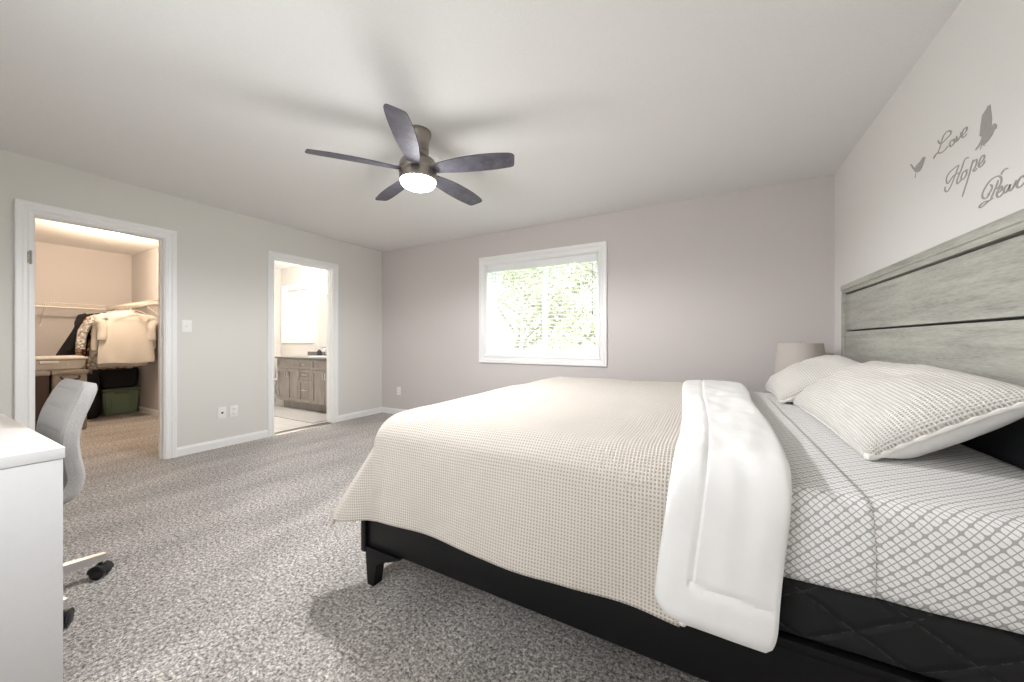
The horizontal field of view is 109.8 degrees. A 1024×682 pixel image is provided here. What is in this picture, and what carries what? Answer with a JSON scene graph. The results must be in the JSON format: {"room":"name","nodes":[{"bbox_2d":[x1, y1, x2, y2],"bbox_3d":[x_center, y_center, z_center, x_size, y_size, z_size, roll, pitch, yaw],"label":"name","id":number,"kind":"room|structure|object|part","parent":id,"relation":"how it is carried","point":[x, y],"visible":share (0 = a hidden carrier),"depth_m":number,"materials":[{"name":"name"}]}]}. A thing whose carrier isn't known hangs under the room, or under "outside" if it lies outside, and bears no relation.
{"room":"bedroom","nodes":[
{"label":"bedroom","id":0,"kind":"room"},
{"bbox_2d":[35,241,131,373],"bbox_3d":[-6.682,-0.135,4.651,0.120,2.440,2.600,0,0,29],"label":"wall","id":1,"kind":"structure","parent":0,"point":[63,274],"depth_m":5.15,"materials":[{"name":"paint"}]},
{"bbox_2d":[35,301,105,325],"bbox_3d":[-6.556,-0.362,4.442,0.304,0.315,2.042,0,0,29],"label":"wire shelf","id":2,"kind":"object","parent":1,"relation":"attached to","point":[41,303],"visible":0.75,"depth_m":4.96,"materials":[{"name":"white metal"}]},
{"bbox_3d":[-6.444,-0.460,4.380,0.022,0.022,2.040,0,0,29],"label":"hanging rod","id":3,"kind":"part","parent":2,"relation":"part of","materials":[{"name":"white metal"}]},
{"bbox_2d":[132,247,157,409],"bbox_3d":[-4.470,-0.135,4.874,3.530,2.440,0.060,0,0,29],"label":"wall","id":4,"kind":"structure","parent":0,"point":[144,264],"depth_m":5.39,"materials":[{"name":"paint"}]},
{"bbox_2d":[104,299,157,314],"bbox_3d":[-4.704,-0.362,4.796,3.162,0.315,0.304,0,0,29],"label":"wire shelf","id":5,"kind":"object","parent":4,"relation":"attached to","point":[154,302],"visible":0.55,"depth_m":4.96,"materials":[{"name":"white metal"}]},
{"bbox_3d":[-4.765,-0.460,4.684,3.160,0.022,0.022,0,0,29],"label":"hanging rod","id":6,"kind":"part","parent":5,"relation":"part of","materials":[{"name":"white metal"}]},
{"bbox_2d":[116,306,155,317],"bbox_3d":[-5.123,-0.402,4.905,0.009,0.157,0.404,0,0,29],"label":"clothes hanger","id":7,"kind":"object","parent":5,"relation":"hanging from","point":[132,306],"visible":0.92,"depth_m":4.88,"materials":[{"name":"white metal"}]},
{"bbox_3d":[-5.661,-0.402,5.090,0.009,0.157,0.404,0,0,29],"label":"clothes hanger","id":8,"kind":"object","parent":5,"relation":"hanging from","visible":0},
{"bbox_2d":[56,312,106,356],"bbox_3d":[-5.720,-0.085,4.977,0.120,0.631,0.752,0,0,29],"label":"shirt","id":9,"kind":"object","parent":8,"relation":"hanging from","point":[68,347],"visible":0.21,"depth_m":4.76,"materials":[{"name":"black fabric"}]},
{"bbox_2d":[137,406,157,416],"bbox_3d":[-4.488,1.042,4.842,3.530,0.085,0.014,0,0,29],"label":"baseboard","id":10,"kind":"structure","parent":4,"relation":"attached to","point":[149,411],"depth_m":5.35,"materials":[{"name":"white wood"}]},
{"bbox_2d":[0,149,381,446],"bbox_3d":[-3.076,-0.135,3.625,0.120,2.440,4.310,0,0,29],"label":"wall","id":11,"kind":"structure","parent":0,"point":[222,253],"depth_m":3.65,"materials":[{"name":"paint"}]},
{"bbox_2d":[14,198,176,458],"bbox_3d":[-3.418,0.030,3.011,0.168,2.110,0.895,0,0,29],"label":"door frame","id":12,"kind":"structure","parent":11,"relation":"in","point":[25,212],"depth_m":2.86,"materials":[{"name":"white wood"}]},
{"bbox_2d":[182,320,191,331],"bbox_3d":[-3.102,-0.143,3.439,0.016,0.118,0.074,0,0,29],"label":"light switch","id":13,"kind":"object","parent":11,"relation":"attached to","point":[186,324],"visible":1,"depth_m":3.44,"materials":[{"name":"white plastic"}]},
{"bbox_2d":[218,407,225,418],"bbox_3d":[-2.968,0.735,3.687,0.010,0.118,0.074,0,0,29],"label":"wall jack","id":14,"kind":"object","parent":11,"relation":"attached to","point":[221,410],"visible":1,"depth_m":3.68,"materials":[{"name":"white plastic"}]},
{"bbox_2d":[177,430,267,456],"bbox_3d":[-2.949,1.042,3.717,0.014,0.085,0.794,0,0,29],"label":"baseboard","id":15,"kind":"structure","parent":11,"relation":"attached to","point":[204,446],"depth_m":3.67,"materials":[{"name":"white wood"}]},
{"bbox_2d":[230,405,237,416],"bbox_3d":[-2.918,0.735,3.777,0.010,0.118,0.074,0,0,29],"label":"power outlet","id":16,"kind":"object","parent":11,"relation":"attached to","point":[233,409],"visible":1,"depth_m":3.78,"materials":[{"name":"white plastic"}]},
{"bbox_2d":[267,250,337,436],"bbox_3d":[-2.604,0.032,4.475,0.168,2.107,0.870,0,0,29],"label":"door frame","id":17,"kind":"structure","parent":11,"relation":"in","point":[332,269],"depth_m":4.69,"materials":[{"name":"white wood"}]},
{"bbox_2d":[274,422,330,434],"bbox_3d":[-2.602,1.081,4.474,0.125,0.008,0.710,0,0,29],"label":"trim","id":18,"kind":"structure","parent":11,"relation":"attached to","point":[323,423],"depth_m":4.43,"materials":[{"name":"beige wood"}]},
{"bbox_2d":[338,407,381,421],"bbox_3d":[-2.154,1.042,5.149,0.014,0.085,0.750,0,0,29],"label":"baseboard","id":19,"kind":"structure","parent":11,"relation":"attached to","point":[363,413],"depth_m":5.11,"materials":[{"name":"white wood"}]},
{"bbox_2d":[274,268,280,394],"bbox_3d":[-4.826,-0.135,6.119,0.120,2.440,1.650,0,0,29],"label":"wall","id":20,"kind":"structure","parent":0,"point":[277,272],"depth_m":6.76,"materials":[{"name":"paint"}]},
{"bbox_2d":[63,399,707,681],"bbox_3d":[-2.284,1.145,3.271,9.150,0.120,4.460,0,0,29],"label":"floor","id":21,"kind":"structure","parent":0,"point":[230,565],"depth_m":1.56,"materials":[{"name":"carpet"}]},
{"bbox_2d":[0,414,64,681],"bbox_3d":[-2.026,0.710,1.137,1.073,0.750,0.599,0,0,29],"label":"desk","id":22,"kind":"object","parent":21,"relation":"on","point":[31,463],"visible":1,"depth_m":1.09,"materials":[{"name":"white wood"}]},
{"bbox_2d":[35,371,49,430],"bbox_3d":[-5.620,0.718,4.106,0.458,0.735,0.382,0,0,29],"label":"laundry hamper","id":23,"kind":"object","parent":21,"relation":"on","point":[41,377],"visible":0.14,"depth_m":4.12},
{"bbox_3d":[-5.631,0.375,4.112,0.432,0.050,0.382,0,0,29],"label":"lid","id":24,"kind":"part","parent":23,"relation":"part of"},
{"bbox_2d":[35,355,87,370],"bbox_3d":[-5.548,0.265,4.272,0.454,0.165,0.604,0,0,29],"label":"storage bin","id":25,"kind":"object","parent":23,"relation":"on","point":[66,362],"visible":0.68,"depth_m":4.25,"materials":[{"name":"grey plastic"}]},
{"bbox_3d":[-5.360,0.249,4.167,0.022,0.035,0.140,0,0,29],"label":"handle","id":26,"kind":"part","parent":25,"relation":"part of","materials":[{"name":"grey plastic"}]},
{"bbox_3d":[-5.553,0.200,4.275,0.444,0.035,0.604,0,0,29],"label":"lid","id":27,"kind":"part","parent":25,"relation":"part of","materials":[{"name":"grey plastic"}]},
{"bbox_2d":[49,369,87,429],"bbox_3d":[-5.455,0.718,4.403,0.458,0.735,0.282,0,0,29],"label":"laundry hamper","id":28,"kind":"object","parent":21,"relation":"on","point":[55,376],"visible":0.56,"depth_m":4.28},
{"bbox_3d":[-5.466,0.375,4.410,0.432,0.050,0.282,0,0,29],"label":"lid","id":29,"kind":"part","parent":28,"relation":"part of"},
{"bbox_2d":[36,378,113,627],"bbox_3d":[-1.997,0.628,1.405,0.637,0.914,0.622,0,0,29],"label":"office chair","id":30,"kind":"object","parent":21,"relation":"on","point":[61,418],"visible":0.59,"depth_m":1.48,"materials":[{"name":"plastic"}]},
{"bbox_3d":[-1.832,0.978,1.369,0.280,0.066,0.044,0,0,4],"label":"leg","id":31,"kind":"part","parent":30,"relation":"part of","materials":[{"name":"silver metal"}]},
{"bbox_3d":[-1.938,0.978,1.538,0.044,0.066,0.280,0,0,22],"label":"leg","id":32,"kind":"part","parent":30,"relation":"part of","materials":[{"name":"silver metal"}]},
{"bbox_2d":[87,373,99,418],"bbox_3d":[-6.008,0.773,5.043,0.451,0.624,0.268,0,0,29],"label":"suitcase","id":33,"kind":"object","parent":21,"relation":"on","point":[94,411],"visible":0.2,"depth_m":5.02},
{"bbox_2d":[99,386,140,415],"bbox_3d":[-5.931,0.890,5.417,0.394,0.390,0.404,0,0,29],"label":"tub","id":34,"kind":"object","parent":21,"relation":"on","point":[112,401],"visible":0.75,"depth_m":5.31,"materials":[{"name":"green plastic"}]},
{"bbox_2d":[92,367,137,388],"bbox_3d":[-5.913,0.531,5.378,0.430,0.324,0.412,0,0,29],"label":"duffel bag","id":35,"kind":"object","parent":34,"relation":"on","point":[119,377],"visible":0.72,"depth_m":5.28,"materials":[{"name":"black fabric"}]},
{"bbox_3d":[-5.749,0.481,5.288,0.056,0.081,0.178,0,0,29],"label":"handle","id":36,"kind":"part","parent":35,"relation":"part of","materials":[{"name":"black fabric"}]},
{"bbox_3d":[-5.935,0.713,5.419,0.384,0.035,0.404,0,0,29],"label":"lid","id":37,"kind":"part","parent":34,"relation":"part of","materials":[{"name":"plastic"}]},
{"bbox_3d":[-5.768,0.762,5.327,0.022,0.035,0.140,0,0,29],"label":"handle","id":38,"kind":"part","parent":34,"relation":"part of","materials":[{"name":"green plastic"}]},
{"bbox_2d":[274,358,277,403],"bbox_3d":[-4.147,0.685,6.249,0.420,0.800,0.713,0,0,29],"label":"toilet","id":39,"kind":"object","parent":21,"relation":"on","point":[275,379],"visible":0.13,"depth_m":6.20,"materials":[{"name":"ceramic"}]},
{"bbox_3d":[-4.205,0.885,6.145,0.370,0.400,0.462,0,0,29],"label":"bowl","id":40,"kind":"part","parent":39,"relation":"part of","materials":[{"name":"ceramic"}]},
{"bbox_2d":[274,405,326,423],"bbox_3d":[-3.302,1.079,5.381,1.840,0.014,0.481,0,0,29],"label":"bath mat","id":41,"kind":"object","parent":21,"relation":"on","point":[307,416],"visible":0.74,"depth_m":5.25,"materials":[{"name":"white fabric"}]},
{"bbox_2d":[277,359,326,412],"bbox_3d":[-3.023,0.685,5.719,1.600,0.800,0.565,0,0,29],"label":"bathroom vanity","id":42,"kind":"object","parent":21,"relation":"on","point":[302,384],"visible":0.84,"depth_m":5.57,"materials":[{"name":"brown wood"}]},
{"bbox_3d":[-3.707,0.693,5.820,0.286,0.505,0.026,0,0,29],"label":"door","id":43,"kind":"part","parent":42,"relation":"part of","materials":[{"name":"brown wood"}]},
{"bbox_3d":[-3.450,0.693,5.677,0.286,0.505,0.026,0,0,29],"label":"door","id":44,"kind":"part","parent":42,"relation":"part of","materials":[{"name":"brown wood"}]},
{"bbox_2d":[275,351,326,360],"bbox_3d":[-3.023,0.235,5.734,1.655,0.100,0.568,0,0,29],"label":"countertop","id":45,"kind":"structure","parent":42,"relation":"on","point":[303,357],"depth_m":5.73,"materials":[{"name":"white stone"}]},
{"bbox_2d":[317,347,321,355],"bbox_3d":[-3.155,0.175,5.894,0.070,0.157,0.070,0,0,29],"label":"soap dispenser","id":46,"kind":"object","parent":45,"relation":"on","point":[319,352],"visible":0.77,"depth_m":5.87,"materials":[{"name":"silver metal"}]},
{"bbox_3d":[-3.172,0.775,5.522,0.330,0.340,0.026,0,0,29],"label":"drawer","id":47,"kind":"part","parent":42,"relation":"part of","materials":[{"name":"brown wood"}]},
{"bbox_3d":[-3.172,0.517,5.522,0.330,0.155,0.026,0,0,29],"label":"drawer","id":48,"kind":"part","parent":42,"relation":"part of","materials":[{"name":"brown wood"}]},
{"bbox_3d":[-3.172,0.362,5.522,0.330,0.135,0.026,0,0,29],"label":"drawer","id":49,"kind":"part","parent":42,"relation":"part of","materials":[{"name":"brown wood"}]},
{"bbox_3d":[-2.879,0.693,5.360,0.321,0.505,0.026,0,0,29],"label":"door","id":50,"kind":"part","parent":42,"relation":"part of","materials":[{"name":"brown wood"}]},
{"bbox_3d":[-2.591,0.693,5.200,0.321,0.505,0.026,0,0,29],"label":"door","id":51,"kind":"part","parent":42,"relation":"part of","materials":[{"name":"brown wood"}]},
{"bbox_2d":[361,209,1023,681],"bbox_3d":[0.846,0.348,2.061,2.260,1.474,2.305,0,0,29],"label":"platform bed","id":52,"kind":"object","parent":21,"relation":"on","point":[957,303],"visible":0.3,"depth_m":1.23,"materials":[{"name":"black wood"}]},
{"bbox_3d":[-0.145,0.843,2.574,0.030,0.215,2.174,0,0,29],"label":"footboard","id":53,"kind":"part","parent":52,"relation":"part of","materials":[{"name":"black wood"}]},
{"bbox_3d":[-0.553,1.003,1.585,0.210,0.164,0.047,0,0,29],"label":"leg","id":54,"kind":"part","parent":52,"relation":"part of","materials":[{"name":"black wood"}]},
{"bbox_3d":[0.299,0.840,1.115,2.160,0.160,0.030,0,0,29],"label":"rail","id":55,"kind":"part","parent":52,"relation":"part of","materials":[{"name":"black wood"}]},
{"bbox_3d":[2.352,0.378,2.517,0.068,1.414,0.045,0,0,29],"label":"post","id":56,"kind":"part","parent":52,"relation":"part of","materials":[{"name":"grey wood"}]},
{"bbox_2d":[779,577,1023,681],"bbox_3d":[0.818,0.663,2.039,2.140,0.140,2.126,0,0,29],"label":"box spring","id":57,"kind":"object","parent":52,"relation":"on","point":[939,647],"visible":0.02,"depth_m":0.80,"materials":[{"name":"fabric"}]},
{"bbox_2d":[749,392,1023,634],"bbox_3d":[0.866,0.481,2.013,2.020,0.220,2.134,0,0,29],"label":"mattress","id":58,"kind":"object","parent":57,"relation":"on","point":[949,521],"visible":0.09,"depth_m":0.80,"materials":[{"name":"white fabric"}]},
{"bbox_2d":[330,376,685,626],"bbox_3d":[0.380,0.564,2.283,1.441,0.505,2.429,0,0,29],"label":"quilt","id":59,"kind":"object","parent":58,"relation":"on","point":[562,481],"visible":0.81,"depth_m":1.27,"materials":[{"name":"beige fabric"}]},
{"bbox_2d":[655,380,791,652],"bbox_3d":[1.065,0.521,1.901,0.397,0.468,2.281,0,0,29],"label":"comforter","id":60,"kind":"object","parent":59,"relation":"on","point":[724,538],"visible":1,"depth_m":0.93,"materials":[{"name":"white fabric"}]},
{"bbox_2d":[749,391,875,597],"bbox_3d":[1.070,0.482,1.900,0.625,0.224,2.142,0,0,29],"label":"sheet","id":61,"kind":"object","parent":58,"relation":"on","point":[831,542],"visible":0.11,"depth_m":0.88,"materials":[{"name":"white fabric"}]},
{"bbox_2d":[765,355,859,402],"bbox_3d":[1.935,0.229,2.340,0.417,0.286,0.670,0,0,29],"label":"bed pillow","id":62,"kind":"object","parent":58,"relation":"on","point":[786,384],"visible":0.66,"depth_m":2.16,"materials":[{"name":"white fabric"}]},
{"bbox_2d":[793,361,1023,460],"bbox_3d":[1.529,0.229,1.528,0.380,0.285,1.137,0,0,29],"label":"bed pillow","id":63,"kind":"object","parent":58,"relation":"on","point":[881,409],"visible":1,"depth_m":1.13,"materials":[{"name":"white fabric"}]},
{"bbox_3d":[1.802,-0.359,1.530,0.071,0.060,2.305,0,0,29],"label":"rail","id":64,"kind":"part","parent":52,"relation":"part of","materials":[{"name":"grey wood"}]},
{"bbox_3d":[1.823,0.290,1.518,0.023,1.310,2.265,0,0,29],"label":"headboard","id":65,"kind":"part","parent":52,"relation":"part of","materials":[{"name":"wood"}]},
{"bbox_3d":[2.278,0.792,2.844,0.480,0.585,0.435,0,0,29],"label":"nightstand","id":66,"kind":"object","parent":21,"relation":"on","visible":0},
{"bbox_2d":[773,342,825,374],"bbox_3d":[2.244,0.255,2.803,0.344,0.490,0.344,0,0,29],"label":"table lamp","id":67,"kind":"object","parent":66,"relation":"on","point":[787,354],"visible":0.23,"depth_m":2.71,"materials":[{"name":"fabric"}]},
{"bbox_2d":[0,0,961,268],"bbox_3d":[-2.284,-1.415,3.271,9.150,0.120,4.460,0,0,29],"label":"ceiling","id":68,"kind":"structure","parent":0,"point":[600,106],"depth_m":2.01,"materials":[{"name":"paint"}]},
{"bbox_2d":[95,229,127,236],"bbox_3d":[-4.842,-1.311,4.360,0.310,0.088,0.310,0,0,29],"label":"closet light","id":69,"kind":"object","parent":68,"relation":"attached to","point":[107,233],"visible":0.53,"depth_m":4.31,"materials":[{"name":"white"}]},
{"bbox_2d":[305,104,513,205],"bbox_3d":[-0.575,-1.169,2.366,1.234,0.372,1.201,0,0,29],"label":"ceiling fan","id":70,"kind":"object","parent":68,"relation":"hanging from","point":[418,171],"visible":1,"depth_m":2.24,"materials":[{"name":"grey wood"}]},
{"bbox_3d":[-0.959,-1.106,2.190,0.532,0.040,0.135,0,0,-23],"label":"blade","id":71,"kind":"part","parent":70,"relation":"part of","materials":[{"name":"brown wood"}]},
{"bbox_3d":[-0.854,-1.106,2.623,0.135,0.040,0.532,0,0,-41],"label":"blade","id":72,"kind":"part","parent":70,"relation":"part of","materials":[{"name":"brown wood"}]},
{"bbox_3d":[-0.579,-1.106,1.956,0.135,0.040,0.532,0,0,-5],"label":"blade","id":73,"kind":"part","parent":70,"relation":"part of","materials":[{"name":"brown wood"}]},
{"bbox_3d":[-0.408,-1.106,2.655,0.136,0.040,0.532,0,0,29],"label":"blade","id":74,"kind":"part","parent":70,"relation":"part of","materials":[{"name":"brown wood"}]},
{"bbox_3d":[-0.239,-1.106,2.245,0.532,0.040,0.135,0,0,13],"label":"blade","id":75,"kind":"part","parent":70,"relation":"part of","materials":[{"name":"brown wood"}]},
{"bbox_2d":[281,174,833,409],"bbox_3d":[-0.832,-0.135,4.947,8.240,2.440,0.180,0,0,29],"label":"wall","id":76,"kind":"structure","parent":0,"point":[707,287],"depth_m":3.57,"materials":[{"name":"paint"}]},
{"bbox_2d":[282,282,313,342],"bbox_3d":[-3.874,-0.495,6.576,0.964,1.064,0.126,0,0,29],"label":"bathroom mirror","id":77,"kind":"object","parent":76,"relation":"in","point":[301,302],"depth_m":6.61,"materials":[{"name":"white mirror"}]},
{"bbox_3d":[-3.856,-0.495,6.609,0.780,0.880,0.050,0,0,29],"label":"frame","id":78,"kind":"part","parent":77,"relation":"part of","materials":[{"name":"white plastic"}]},
{"bbox_3d":[-3.857,-0.495,6.607,0.680,0.780,0.006,0,0,29],"label":"pane","id":79,"kind":"part","parent":77,"relation":"part of","materials":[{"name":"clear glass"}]},
{"bbox_2d":[311,281,326,292],"bbox_3d":[-2.994,-0.922,5.936,0.960,0.205,0.189,0,0,29],"label":"vanity light","id":80,"kind":"object","parent":76,"relation":"attached to","point":[315,288],"visible":0.4,"depth_m":6.05,"materials":[{"name":"white glass"}]},
{"bbox_3d":[-3.321,-0.887,6.089,0.140,0.135,0.140,0,0,29],"label":"lamp shade","id":81,"kind":"part","parent":80,"relation":"part of","materials":[{"name":"white glass"}]},
{"bbox_2d":[317,291,326,346],"bbox_3d":[-2.833,-0.370,5.948,1.230,0.950,0.011,0,0,29],"label":"bathroom mirror","id":82,"kind":"object","parent":76,"relation":"attached to","point":[322,296],"visible":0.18,"depth_m":6.17,"materials":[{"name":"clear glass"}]},
{"bbox_2d":[382,407,405,413],"bbox_3d":[0.318,1.042,4.197,5.260,0.085,0.014,0,0,29],"label":"baseboard","id":83,"kind":"structure","parent":76,"relation":"attached to","point":[384,409],"depth_m":5.36,"materials":[{"name":"white wood"}]},
{"bbox_2d":[397,387,400,394],"bbox_3d":[-1.668,0.735,5.302,0.074,0.118,0.010,0,0,29],"label":"power outlet","id":84,"kind":"object","parent":76,"relation":"attached to","point":[398,388],"visible":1,"depth_m":5.30,"materials":[{"name":"white plastic"}]},
{"bbox_2d":[479,241,606,366],"bbox_3d":[0.337,-0.393,4.282,1.624,1.329,0.206,0,0,29],"label":"window","id":85,"kind":"structure","parent":76,"relation":"in","point":[600,248],"depth_m":4.26,"materials":[{"name":"white plastic"}]},
{"bbox_3d":[0.102,-0.393,4.509,0.741,1.077,0.022,0,0,29],"label":"sash","id":86,"kind":"part","parent":85,"relation":"part of","materials":[{"name":"white plastic"}]},
{"bbox_3d":[0.371,-0.393,4.344,1.416,1.121,0.055,0,0,29],"label":"frame","id":87,"kind":"part","parent":85,"relation":"part of","materials":[{"name":"white plastic"}]},
{"bbox_2d":[488,253,596,355],"bbox_3d":[0.317,-0.395,4.245,1.400,1.112,0.067,0,0,29],"label":"window blind","id":88,"kind":"object","parent":85,"relation":"attached to","point":[592,257],"visible":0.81,"depth_m":4.20,"materials":[{"name":"white plastic"}]},
{"bbox_3d":[0.320,-0.365,4.252,1.082,1.020,0.052,0,0,29],"label":"ladder cord","id":89,"kind":"part","parent":88,"relation":"part of","materials":[{"name":"white fabric"}]},
{"bbox_3d":[0.317,-0.910,4.246,1.400,0.081,0.064,0,0,29],"label":"head rail","id":90,"kind":"part","parent":88,"relation":"part of","materials":[{"name":"white plastic"}]},
{"bbox_3d":[0.320,0.153,4.252,1.388,0.016,0.048,0,0,29],"label":"rail","id":91,"kind":"part","parent":88,"relation":"part of","materials":[{"name":"white plastic"}]},
{"bbox_3d":[0.872,-0.575,3.906,0.014,0.580,0.013,0,0,29],"label":"pull cord","id":92,"kind":"part","parent":88,"relation":"part of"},
{"bbox_3d":[0.668,-0.393,4.166,0.681,1.077,0.022,0,0,29],"label":"sash","id":93,"kind":"part","parent":85,"relation":"part of","materials":[{"name":"white plastic"}]},
{"bbox_2d":[834,0,1023,355],"bbox_3d":[1.626,-0.135,1.013,0.120,2.440,4.310,0,0,29],"label":"wall","id":94,"kind":"structure","parent":0,"point":[885,215],"depth_m":1.57,"materials":[{"name":"paint"}]},
{"bbox_2d":[910,157,924,176],"bbox_3d":[1.963,-0.845,1.742,0.002,0.089,0.150,0,0,29],"label":"sticker","id":95,"kind":"object","parent":94,"relation":"attached to","point":[919,165],"visible":1,"depth_m":1.72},
{"bbox_2d":[933,127,967,158],"bbox_3d":[1.833,-0.846,1.509,0.002,0.085,0.249,0,0,29],"label":"sticker","id":96,"kind":"object","parent":94,"relation":"attached to","point":[966,128],"depth_m":1.50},
{"bbox_2d":[944,155,985,196],"bbox_3d":[1.787,-0.644,1.426,0.002,0.146,0.265,0,0,29],"label":"sticker","id":97,"kind":"object","parent":94,"relation":"attached to","point":[983,156],"depth_m":1.42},
{"bbox_2d":[975,104,996,149],"bbox_3d":[1.722,-0.779,1.309,0.002,0.139,0.118,0,0,29],"label":"sticker","id":98,"kind":"object","parent":94,"relation":"attached to","point":[987,129],"visible":1,"depth_m":1.30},
{"bbox_2d":[978,168,1023,207],"bbox_3d":[1.677,-0.538,1.227,0.002,0.093,0.266,0,0,29],"label":"sticker","id":99,"kind":"object","parent":94,"relation":"attached to","point":[1016,182],"depth_m":1.24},
{"label":"outside","id":100,"kind":"structure","parent":0,"visible":0},
{"bbox_3d":[11.371,4.235,30.764,70.000,0.100,55.170,0,0,29],"label":"ground","id":101,"kind":"structure","parent":100,"visible":0},
{"bbox_2d":[498,262,595,350],"bbox_3d":[0.765,-1.201,11.528,7.795,10.798,8.229,0,0,22],"label":"tree","id":102,"kind":"object","parent":101,"relation":"on","point":[532,322],"visible":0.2,"depth_m":10.29,"materials":[{"name":"green plant"}]},
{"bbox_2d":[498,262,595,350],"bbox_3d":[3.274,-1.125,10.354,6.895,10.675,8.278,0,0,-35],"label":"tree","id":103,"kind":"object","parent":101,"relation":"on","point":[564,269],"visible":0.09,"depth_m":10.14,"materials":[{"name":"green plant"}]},
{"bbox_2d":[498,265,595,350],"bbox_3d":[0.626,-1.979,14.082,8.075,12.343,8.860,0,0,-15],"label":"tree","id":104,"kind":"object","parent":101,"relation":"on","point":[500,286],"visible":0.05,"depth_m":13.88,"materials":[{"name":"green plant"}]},
{"bbox_3d":[-5.206,-0.402,4.900,0.009,0.157,0.404,0,0,29],"label":"clothes hanger","id":105,"kind":"object","parent":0,"visible":0},
{"bbox_2d":[94,311,157,363],"bbox_3d":[-5.211,-0.050,4.880,0.116,0.701,0.606,0,0,29],"label":"shirt","id":106,"kind":"object","parent":105,"relation":"hanging from","point":[130,339],"visible":0.98,"depth_m":4.84,"materials":[{"name":"white fabric"}]},
{"bbox_3d":[-5.318,-0.402,4.945,0.009,0.157,0.404,0,0,29],"label":"clothes hanger","id":107,"kind":"object","parent":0,"visible":0},
{"bbox_2d":[91,311,155,367],"bbox_3d":[-5.313,-0.027,4.942,0.116,0.756,0.630,0,0,29],"label":"shirt","id":108,"kind":"object","parent":107,"relation":"hanging from","point":[94,342],"visible":0.16,"depth_m":4.74,"materials":[{"name":"beige fabric"}]},
{"bbox_3d":[-5.424,-0.402,4.981,0.009,0.157,0.404,0,0,29],"label":"clothes hanger","id":109,"kind":"object","parent":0,"visible":0},
{"bbox_2d":[75,312,136,368],"bbox_3d":[-5.437,-0.015,4.945,0.115,0.771,0.730,0,0,29],"label":"shirt","id":110,"kind":"object","parent":109,"relation":"hanging from","point":[82,332],"visible":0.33,"depth_m":4.71,"materials":[{"name":"fabric"}]},
{"bbox_3d":[-5.530,-0.402,5.017,0.009,0.157,0.404,0,0,29],"label":"clothes hanger","id":111,"kind":"object","parent":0,"visible":0},
{"bbox_2d":[75,315,132,369],"bbox_3d":[-5.541,0.003,4.985,0.116,0.776,0.665,0,0,29],"label":"shirt","id":112,"kind":"object","parent":111,"relation":"hanging from","point":[80,352],"visible":0.11,"depth_m":4.79,"materials":[{"name":"multicoloured fabric"}]}
]}

